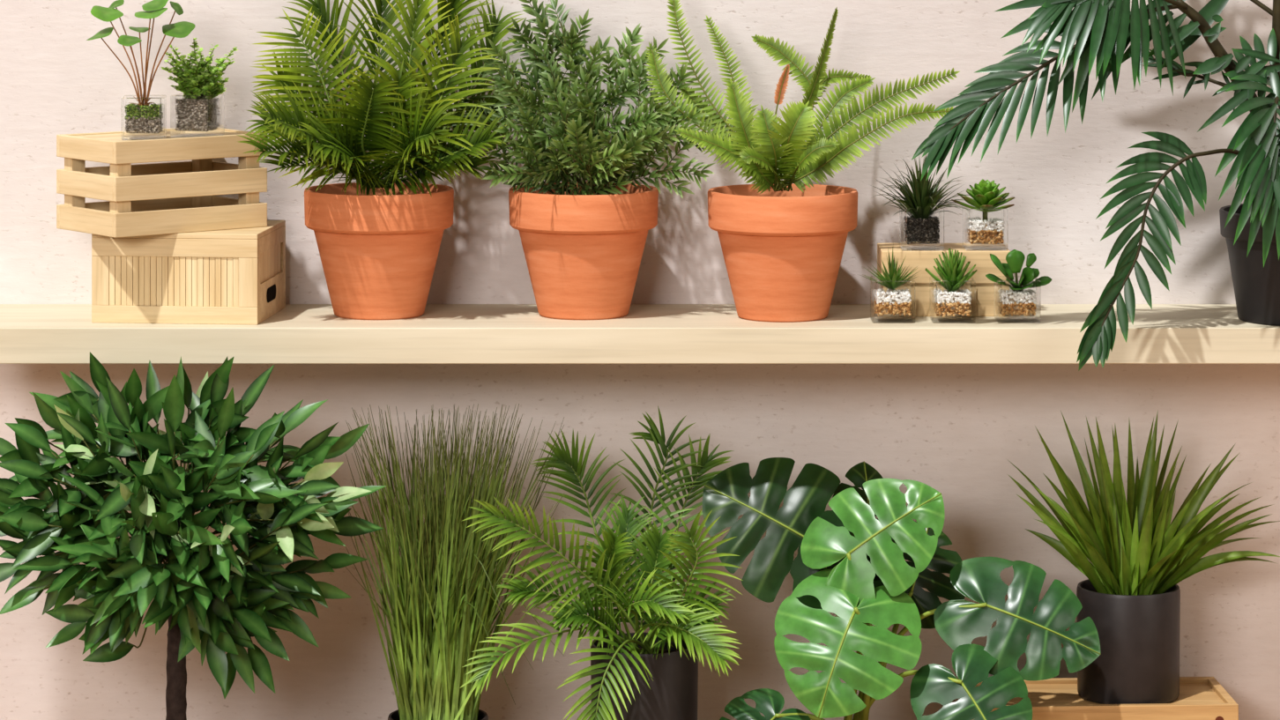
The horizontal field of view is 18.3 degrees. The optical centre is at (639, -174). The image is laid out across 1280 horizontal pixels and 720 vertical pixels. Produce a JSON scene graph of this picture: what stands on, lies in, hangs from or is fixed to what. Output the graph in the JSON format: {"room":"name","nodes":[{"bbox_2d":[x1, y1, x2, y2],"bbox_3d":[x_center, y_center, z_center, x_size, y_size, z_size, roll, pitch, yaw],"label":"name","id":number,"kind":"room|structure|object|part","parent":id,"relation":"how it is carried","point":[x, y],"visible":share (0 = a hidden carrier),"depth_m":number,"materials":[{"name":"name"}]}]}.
{"room":"plant shop","nodes":[
{"label":"plant shop","id":0,"kind":"room"},
{"bbox_2d":[0,0,1279,719],"bbox_3d":[0.000,0.179,4.755,5.200,2.020,0.060,0,0,0],"label":"wall","id":1,"kind":"structure","parent":0,"point":[952,429],"depth_m":4.72,"materials":[{"name":"paint"}]},
{"bbox_2d":[0,304,1279,364],"bbox_3d":[0.000,0.590,4.612,2.000,0.041,0.225,0,0,0],"label":"wall shelf","id":2,"kind":"object","parent":1,"relation":"attached to","point":[29,333],"visible":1,"depth_m":4.50,"materials":[{"name":"brown wood"}]},
{"bbox_2d":[91,219,285,325],"bbox_3d":[-0.524,0.517,4.619,0.193,0.103,0.166,0,0,6],"label":"storage box","id":3,"kind":"object","parent":2,"relation":"on","point":[228,276],"visible":0.98,"depth_m":4.54,"materials":[{"name":"brown wood"}]},
{"bbox_2d":[56,127,267,238],"bbox_3d":[-0.554,0.411,4.601,0.203,0.108,0.134,0,0,-38],"label":"crate","id":4,"kind":"object","parent":3,"relation":"on","point":[168,197],"visible":0.91,"depth_m":4.56,"materials":[{"name":"brown wood"}]},
{"bbox_3d":[-0.654,0.414,4.589,0.018,0.102,0.018,0,0,-38],"label":"corner post","id":5,"kind":"part","parent":4,"relation":"part of","materials":[{"name":"brown wood"}]},
{"bbox_3d":[-0.591,0.414,4.508,0.018,0.102,0.018,0,0,-38],"label":"corner post","id":6,"kind":"part","parent":4,"relation":"part of","materials":[{"name":"brown wood"}]},
{"bbox_2d":[86,0,195,133],"bbox_3d":[-0.573,0.276,4.556,0.127,0.164,0.078,0,0,0],"label":"plant","id":7,"kind":"object","parent":4,"relation":"on","point":[141,117],"visible":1,"depth_m":4.55,"materials":[{"name":"green plant"}]},
{"bbox_3d":[-0.596,0.284,4.557,0.050,0.087,0.003,0,0,-6],"label":"stem","id":8,"kind":"part","parent":7,"relation":"part of","materials":[{"name":"brown plant"}]},
{"bbox_3d":[-0.593,0.271,4.560,0.042,0.112,0.002,0,0,0],"label":"stem","id":9,"kind":"part","parent":7,"relation":"part of","materials":[{"name":"brown plant"}]},
{"bbox_3d":[-0.587,0.267,4.573,0.045,0.120,0.005,0,0,36],"label":"stem","id":10,"kind":"part","parent":7,"relation":"part of","materials":[{"name":"brown plant"}]},
{"bbox_3d":[-0.576,0.286,4.545,0.004,0.082,0.035,0,0,20],"label":"stem","id":11,"kind":"part","parent":7,"relation":"part of","materials":[{"name":"brown plant"}]},
{"bbox_3d":[-0.572,0.281,4.565,0.014,0.093,0.003,0,0,43],"label":"stem","id":12,"kind":"part","parent":7,"relation":"part of","materials":[{"name":"brown plant"}]},
{"bbox_3d":[-0.566,0.271,4.553,0.003,0.113,0.020,0,0,-26],"label":"stem","id":13,"kind":"part","parent":7,"relation":"part of","materials":[{"name":"brown plant"}]},
{"bbox_3d":[-0.565,0.266,4.560,0.018,0.123,0.002,0,0,5],"label":"stem","id":14,"kind":"part","parent":7,"relation":"part of","materials":[{"name":"brown plant"}]},
{"bbox_3d":[-0.550,0.280,4.554,0.042,0.094,0.003,0,0,13],"label":"stem","id":15,"kind":"part","parent":7,"relation":"part of","materials":[{"name":"brown plant"}]},
{"bbox_3d":[-0.552,0.268,4.565,0.038,0.118,0.005,0,0,-20],"label":"stem","id":16,"kind":"part","parent":7,"relation":"part of","materials":[{"name":"brown plant"}]},
{"bbox_2d":[161,37,238,131],"bbox_3d":[-0.511,0.302,4.592,0.088,0.114,0.054,0,0,16],"label":"plant","id":17,"kind":"object","parent":4,"relation":"on","point":[197,111],"visible":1,"depth_m":4.58,"materials":[{"name":"green plant"}]},
{"bbox_3d":[-0.518,0.414,4.695,0.018,0.102,0.018,0,0,-38],"label":"corner post","id":18,"kind":"part","parent":4,"relation":"part of","materials":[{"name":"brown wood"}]},
{"bbox_3d":[-0.455,0.414,4.614,0.018,0.102,0.018,0,0,-38],"label":"corner post","id":19,"kind":"part","parent":4,"relation":"part of","materials":[{"name":"brown wood"}]},
{"bbox_3d":[-0.533,0.521,4.541,0.151,0.056,0.006,0,0,6],"label":"bamboo panel","id":20,"kind":"part","parent":3,"relation":"part of","materials":[{"name":"beige wood"}]},
{"bbox_3d":[-0.532,0.559,4.540,0.193,0.020,0.007,0,0,6],"label":"rail","id":21,"kind":"part","parent":3,"relation":"part of","materials":[{"name":"beige wood"}]},
{"bbox_3d":[-0.532,0.482,4.540,0.193,0.021,0.007,0,0,6],"label":"rail","id":22,"kind":"part","parent":3,"relation":"part of","materials":[{"name":"beige wood"}]},
{"bbox_3d":[-0.524,0.469,4.620,0.193,0.006,0.166,0,0,6],"label":"lid","id":23,"kind":"part","parent":3,"relation":"part of","materials":[{"name":"brown wood"}]},
{"bbox_3d":[-0.433,0.507,4.610,0.004,0.035,0.130,0,0,6],"label":"panel","id":24,"kind":"part","parent":3,"relation":"part of","materials":[{"name":"brown wood"}]},
{"bbox_3d":[-0.431,0.520,4.613,0.007,0.097,0.159,0,0,6],"label":"frame","id":25,"kind":"part","parent":3,"relation":"part of","materials":[{"name":"brown wood"}]},
{"bbox_2d":[237,0,532,319],"bbox_3d":[-0.294,0.356,4.583,0.334,0.426,0.247,0,0,3],"label":"potted palm","id":26,"kind":"object","parent":2,"relation":"on","point":[378,239],"visible":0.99,"depth_m":4.58,"materials":[{"name":"plant"}]},
{"bbox_2d":[304,182,453,319],"bbox_3d":[-0.304,0.495,4.620,0.174,0.147,0.174,0,0,0],"label":"terracotta pot","id":27,"kind":"object","parent":26,"relation":"attached to","point":[378,248],"depth_m":4.56,"materials":[{"name":"orange ceramic"}]},
{"bbox_2d":[466,0,715,319],"bbox_3d":[-0.058,0.375,4.598,0.306,0.388,0.215,0,0,0],"label":"potted leafy plant","id":28,"kind":"object","parent":2,"relation":"on","point":[584,242],"visible":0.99,"depth_m":4.58,"materials":[{"name":"green plant"}]},
{"bbox_3d":[-0.066,0.495,4.620,0.174,0.147,0.174,0,0,0],"label":"terracotta pot","id":29,"kind":"part","parent":28,"relation":"part of","materials":[{"name":"orange ceramic"}]},
{"bbox_2d":[645,0,959,322],"bbox_3d":[0.189,0.378,4.600,0.366,0.382,0.172,0,0,0],"label":"potted fern","id":30,"kind":"object","parent":2,"relation":"on","point":[783,242],"visible":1,"depth_m":4.57,"materials":[{"name":"ceramic"}]},
{"bbox_2d":[707,183,857,322],"bbox_3d":[0.166,0.495,4.600,0.174,0.147,0.174,0,0,0],"label":"terracotta pot","id":31,"kind":"object","parent":30,"relation":"attached to","point":[782,244],"depth_m":4.54,"materials":[{"name":"orange ceramic"}]},
{"bbox_2d":[857,248,920,316],"bbox_3d":[0.290,0.522,4.566,0.072,0.094,0.069,0,0,-34],"label":"spiky succulent","id":32,"kind":"object","parent":2,"relation":"on","point":[897,302],"visible":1,"depth_m":4.55,"materials":[{"name":"green plant"}]},
{"bbox_2d":[878,279,1009,316],"bbox_3d":[0.355,0.550,4.647,0.146,0.038,0.088,0,0,0],"label":"wooden block","id":33,"kind":"object","parent":2,"relation":"on","point":[985,297],"visible":0.4,"depth_m":4.60,"materials":[{"name":"brown wood"}]},
{"bbox_2d":[877,243,1010,283],"bbox_3d":[0.355,0.512,4.646,0.149,0.038,0.090,0,0,0],"label":"wooden block","id":34,"kind":"object","parent":33,"relation":"on","point":[922,256],"visible":0.68,"depth_m":4.60,"materials":[{"name":"brown wood"}]},
{"bbox_2d":[868,155,974,244],"bbox_3d":[0.321,0.435,4.621,0.128,0.114,0.118,0,0,-33],"label":"plant","id":35,"kind":"object","parent":34,"relation":"on","point":[920,227],"visible":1,"depth_m":4.61,"materials":[{"name":"green plant"}]},
{"bbox_2d":[951,178,1015,244],"bbox_3d":[0.401,0.452,4.625,0.073,0.080,0.064,0,0,-19],"label":"potted echeveria","id":36,"kind":"object","parent":34,"relation":"on","point":[986,198],"visible":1,"depth_m":4.61,"materials":[{"name":"green plant"}]},
{"bbox_2d":[925,248,976,317],"bbox_3d":[0.357,0.528,4.566,0.059,0.083,0.065,0,0,0],"label":"aloe","id":37,"kind":"object","parent":2,"relation":"on","point":[951,301],"visible":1,"depth_m":4.55,"materials":[{"name":"green plant"}]},
{"bbox_2d":[985,249,1051,316],"bbox_3d":[0.435,0.528,4.564,0.077,0.082,0.051,0,0,0],"label":"jade plant","id":38,"kind":"object","parent":2,"relation":"on","point":[1015,301],"visible":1,"depth_m":4.56,"materials":[{"name":"green plant"}]},
{"bbox_2d":[911,0,1279,371],"bbox_3d":[0.585,0.267,4.500,0.552,0.688,0.242,0,0,-14],"label":"potted palm","id":39,"kind":"object","parent":2,"relation":"on","point":[1102,29],"visible":1,"depth_m":4.46,"materials":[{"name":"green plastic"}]},
{"bbox_3d":[0.688,0.331,4.553,0.160,0.269,0.020,0,0,-17],"label":"stem","id":40,"kind":"part","parent":39,"relation":"part of","materials":[{"name":"plant"}]},
{"bbox_2d":[1219,203,1279,326],"bbox_3d":[0.758,0.505,4.575,0.179,0.127,0.179,0,0,0],"label":"plant pot","id":41,"kind":"object","parent":39,"relation":"attached to","point":[1256,286],"depth_m":4.53,"materials":[{"name":"black plastic"}]},
{"bbox_3d":[0.748,0.312,4.573,0.056,0.307,0.021,0,0,-42],"label":"stem","id":42,"kind":"part","parent":39,"relation":"part of","materials":[{"name":"plant"}]},
{"bbox_3d":[0.000,1.209,3.655,5.200,0.040,2.260,0,0,0],"label":"floor","id":43,"kind":"structure","parent":0,"visible":0},
{"bbox_2d":[0,352,386,719],"bbox_3d":[-0.523,0.887,4.381,0.488,0.604,0.302,0,0,-7],"label":"tree","id":44,"kind":"object","parent":43,"relation":"on","point":[220,597],"visible":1,"depth_m":4.39,"materials":[{"name":"green plant"}]},
{"bbox_2d":[345,403,564,719],"bbox_3d":[-0.215,0.920,4.554,0.259,0.538,0.213,0,0,0],"label":"potted grass","id":45,"kind":"object","parent":43,"relation":"on","point":[446,580],"depth_m":4.51,"materials":[{"name":"green plant"}]},
{"bbox_2d":[387,709,488,719],"bbox_3d":[-0.231,1.103,4.540,0.115,0.171,0.115,0,0,0],"label":"plant pot","id":46,"kind":"object","parent":45,"relation":"attached to","point":[399,714],"depth_m":4.51,"materials":[{"name":"black ceramic"}]},
{"bbox_2d":[459,405,742,719],"bbox_3d":[-0.040,0.931,4.504,0.325,0.517,0.248,0,0,0],"label":"potted palm","id":47,"kind":"object","parent":43,"relation":"on","point":[653,674],"visible":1,"depth_m":4.48,"materials":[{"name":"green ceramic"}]},
{"bbox_2d":[590,632,698,719],"bbox_3d":[0.005,1.062,4.535,0.123,0.255,0.123,0,0,0],"label":"plant pot","id":48,"kind":"object","parent":47,"relation":"attached to","point":[672,695],"depth_m":4.48,"materials":[{"name":"black ceramic"}]},
{"bbox_2d":[702,457,1101,719],"bbox_3d":[0.297,0.960,4.526,0.450,0.458,0.221,0,0,0],"label":"monstera","id":49,"kind":"object","parent":43,"relation":"on","point":[850,563],"visible":0.99,"depth_m":4.50,"materials":[{"name":"green plant"}]},
{"bbox_2d":[957,677,1238,719],"bbox_3d":[0.529,1.097,4.605,0.305,0.184,0.150,0,0,-2],"label":"wooden crate","id":50,"kind":"object","parent":43,"relation":"on","point":[1200,698],"visible":0.59,"depth_m":4.54,"materials":[{"name":"brown wood"}]},
{"bbox_2d":[1005,409,1279,704],"bbox_3d":[0.589,0.845,4.617,0.332,0.330,0.159,0,0,0],"label":"yucca","id":51,"kind":"object","parent":50,"relation":"on","point":[1131,592],"visible":0.98,"depth_m":4.57,"materials":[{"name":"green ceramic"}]},
{"bbox_2d":[1076,579,1180,704],"bbox_3d":[0.567,0.946,4.603,0.119,0.128,0.119,0,0,0],"label":"pot","id":52,"kind":"object","parent":51,"relation":"attached to","point":[1136,621],"depth_m":4.55,"materials":[{"name":"black ceramic"}]}
]}

